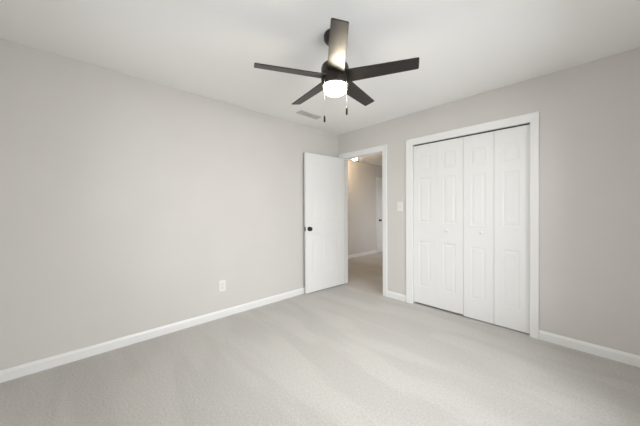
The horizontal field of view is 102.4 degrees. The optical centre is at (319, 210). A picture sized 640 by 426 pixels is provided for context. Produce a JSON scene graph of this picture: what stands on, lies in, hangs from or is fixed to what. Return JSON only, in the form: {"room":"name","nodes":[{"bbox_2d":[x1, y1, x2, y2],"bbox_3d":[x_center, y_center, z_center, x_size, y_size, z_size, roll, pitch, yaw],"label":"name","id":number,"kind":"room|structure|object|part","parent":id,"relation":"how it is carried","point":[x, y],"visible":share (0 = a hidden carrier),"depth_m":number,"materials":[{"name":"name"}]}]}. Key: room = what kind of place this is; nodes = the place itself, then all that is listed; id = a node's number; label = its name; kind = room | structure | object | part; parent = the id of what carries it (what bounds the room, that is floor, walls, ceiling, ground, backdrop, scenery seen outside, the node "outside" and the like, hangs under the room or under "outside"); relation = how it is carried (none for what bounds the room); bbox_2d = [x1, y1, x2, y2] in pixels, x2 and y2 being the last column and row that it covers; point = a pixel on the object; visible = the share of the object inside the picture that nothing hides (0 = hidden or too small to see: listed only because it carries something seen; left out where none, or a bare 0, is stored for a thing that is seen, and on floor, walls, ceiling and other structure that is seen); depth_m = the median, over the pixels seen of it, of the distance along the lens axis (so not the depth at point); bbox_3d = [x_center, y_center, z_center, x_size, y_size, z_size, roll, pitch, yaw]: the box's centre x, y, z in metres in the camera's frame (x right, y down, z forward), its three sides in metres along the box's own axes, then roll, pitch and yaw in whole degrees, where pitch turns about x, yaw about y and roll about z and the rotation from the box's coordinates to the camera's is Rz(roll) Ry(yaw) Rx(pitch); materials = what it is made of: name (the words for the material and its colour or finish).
{"room":"empty bedroom","nodes":[
{"label":"empty bedroom","id":0,"kind":"room"},
{"bbox_2d":[0,38,337,369],"bbox_3d":[-1.137,-0.016,2.970,3.840,2.440,0.120,-1,1,-43],"label":"wall","id":1,"kind":"structure","parent":0,"point":[126,201],"depth_m":2.31,"materials":[{"name":"beige paint"}]},
{"bbox_2d":[0,287,304,382],"bbox_3d":[-1.042,1.161,2.970,3.720,0.084,0.014,-1,1,-43],"label":"baseboard","id":2,"kind":"structure","parent":1,"relation":"attached to","point":[22,370],"depth_m":2.31,"materials":[{"name":"white paint"}]},
{"bbox_2d":[219,280,225,291],"bbox_3d":[-1.104,0.849,2.914,0.076,0.122,0.010,-1,1,-43],"label":"wall outlet","id":3,"kind":"object","parent":1,"relation":"attached to","point":[222,284],"visible":1,"depth_m":2.91,"materials":[{"name":"white plastic"}]},
{"bbox_2d":[0,252,639,425],"bbox_3d":[1.242,1.238,3.663,8.240,0.100,4.830,-1,1,-43],"label":"floor","id":4,"kind":"structure","parent":0,"point":[350,353],"depth_m":1.87,"materials":[{"name":"carpet"}]},
{"bbox_2d":[0,0,639,165],"bbox_3d":[1.231,-1.302,3.647,8.240,0.100,4.830,-1,1,-43],"label":"ceiling","id":5,"kind":"structure","parent":0,"point":[211,49],"depth_m":1.87,"materials":[{"name":"white paint"}]},
{"bbox_2d":[296,110,320,118],"bbox_3d":[-0.141,-1.239,3.323,0.344,0.008,0.112,-1,1,-43],"label":"ceiling vent","id":6,"kind":"object","parent":5,"relation":"in","point":[301,112],"visible":1,"depth_m":3.31,"materials":[{"name":"white metal"}]},
{"bbox_2d":[254,18,418,121],"bbox_3d":[0.103,-0.919,1.838,1.064,0.632,1.058,-1,1,-43],"label":"ceiling fan","id":7,"kind":"object","parent":5,"relation":"hanging from","point":[336,76],"visible":1,"depth_m":1.72,"materials":[{"name":"black wood"}]},
{"bbox_3d":[-0.199,-0.933,1.714,0.467,0.034,0.114,0,0,-17],"label":"blade","id":8,"kind":"part","parent":7,"relation":"part of","materials":[{"name":"black wood"}]},
{"bbox_3d":[-0.078,-0.936,2.069,0.114,0.034,0.467,-1,0,-35],"label":"blade","id":9,"kind":"part","parent":7,"relation":"part of","materials":[{"name":"black wood"}]},
{"bbox_3d":[0.030,-0.769,1.744,0.002,0.251,0.002,-1,1,-43],"label":"pull chain","id":10,"kind":"part","parent":7,"relation":"part of","materials":[{"name":"white metal"}]},
{"bbox_3d":[0.106,-0.845,1.809,0.160,0.059,0.160,-1,1,-43],"label":"lamp shade","id":11,"kind":"part","parent":7,"relation":"part of","materials":[{"name":"white glass"}]},
{"bbox_3d":[0.101,-0.933,1.490,0.114,0.034,0.467,0,0,1],"label":"blade","id":12,"kind":"part","parent":7,"relation":"part of","materials":[{"name":"black wood"}]},
{"bbox_3d":[0.296,-0.938,2.063,0.114,0.034,0.467,0,0,37],"label":"blade","id":13,"kind":"part","parent":7,"relation":"part of","materials":[{"name":"black wood"}]},
{"bbox_3d":[0.407,-0.936,1.706,0.467,0.034,0.114,0,0,19],"label":"blade","id":14,"kind":"part","parent":7,"relation":"part of","materials":[{"name":"black wood"}]},
{"bbox_2d":[348,160,382,254],"bbox_3d":[1.025,-0.051,6.700,4.180,2.440,0.100,-1,1,-43],"label":"wall","id":15,"kind":"structure","parent":0,"point":[362,176],"depth_m":6.68,"materials":[{"name":"beige paint"}]},
{"bbox_2d":[348,250,376,258],"bbox_3d":[1.842,1.129,5.844,4.180,0.084,2.270,-1,1,-43],"label":"baseboard","id":16,"kind":"structure","parent":15,"relation":"attached to","point":[373,251],"depth_m":6.66,"materials":[{"name":"white paint"}]},
{"bbox_2d":[376,177,381,252],"bbox_3d":[1.894,0.111,7.435,0.900,2.100,0.018,-1,1,-43],"label":"door frame","id":17,"kind":"structure","parent":15,"relation":"attached to","point":[377,178],"depth_m":7.15,"materials":[{"name":"white paint"}]},
{"bbox_2d":[378,180,382,251],"bbox_3d":[1.910,0.140,7.418,0.754,2.012,0.082,-1,1,-43],"label":"door","id":18,"kind":"structure","parent":15,"relation":"in","point":[380,210],"depth_m":7.26,"materials":[{"name":"white paint"}]},
{"bbox_2d":[338,47,639,355],"bbox_3d":[1.035,-0.030,3.548,0.120,2.440,4.710,-1,1,-43],"label":"wall","id":19,"kind":"structure","parent":0,"point":[589,112],"depth_m":2.20,"materials":[{"name":"beige paint"}]},
{"bbox_2d":[304,152,343,293],"bbox_3d":[0.096,0.171,3.897,0.775,2.014,0.087,-1,0,-40],"label":"door","id":20,"kind":"structure","parent":19,"relation":"in","point":[323,175],"depth_m":3.86,"materials":[{"name":"white paint"}]},
{"bbox_2d":[339,144,386,296],"bbox_3d":[0.669,0.132,3.940,0.156,2.114,0.899,-1,1,-43],"label":"door frame","id":21,"kind":"structure","parent":19,"relation":"attached to","point":[382,149],"depth_m":3.77,"materials":[{"name":"white paint"}]},
{"bbox_2d":[397,202,402,210],"bbox_3d":[1.060,-0.059,3.418,0.022,0.124,0.076,-1,1,-43],"label":"light switch","id":22,"kind":"object","parent":19,"relation":"attached to","point":[399,204],"visible":1,"depth_m":3.42,"materials":[{"name":"white plastic"}]},
{"bbox_2d":[414,137,463,314],"bbox_3d":[1.409,0.170,3.101,0.062,1.994,0.582,-1,1,-43],"label":"door","id":23,"kind":"structure","parent":19,"relation":"in","point":[438,166],"depth_m":3.08,"materials":[{"name":"white paint"}]},
{"bbox_2d":[406,111,538,338],"bbox_3d":[1.620,0.133,2.913,0.138,2.116,1.330,-1,1,-43],"label":"trim","id":24,"kind":"structure","parent":19,"relation":"attached to","point":[532,118],"depth_m":2.49,"materials":[{"name":"white paint"}]},
{"bbox_2d":[463,124,529,333],"bbox_3d":[1.809,0.177,2.675,0.062,2.006,0.581,-1,1,-43],"label":"door","id":25,"kind":"structure","parent":19,"relation":"in","point":[496,164],"depth_m":2.65,"materials":[{"name":"white paint"}]},
{"bbox_2d":[387,291,639,367],"bbox_3d":[1.768,1.150,2.683,0.014,0.084,2.441,-1,1,-43],"label":"baseboard","id":26,"kind":"structure","parent":19,"relation":"attached to","point":[616,355],"depth_m":2.17,"materials":[{"name":"white paint"}]}
]}

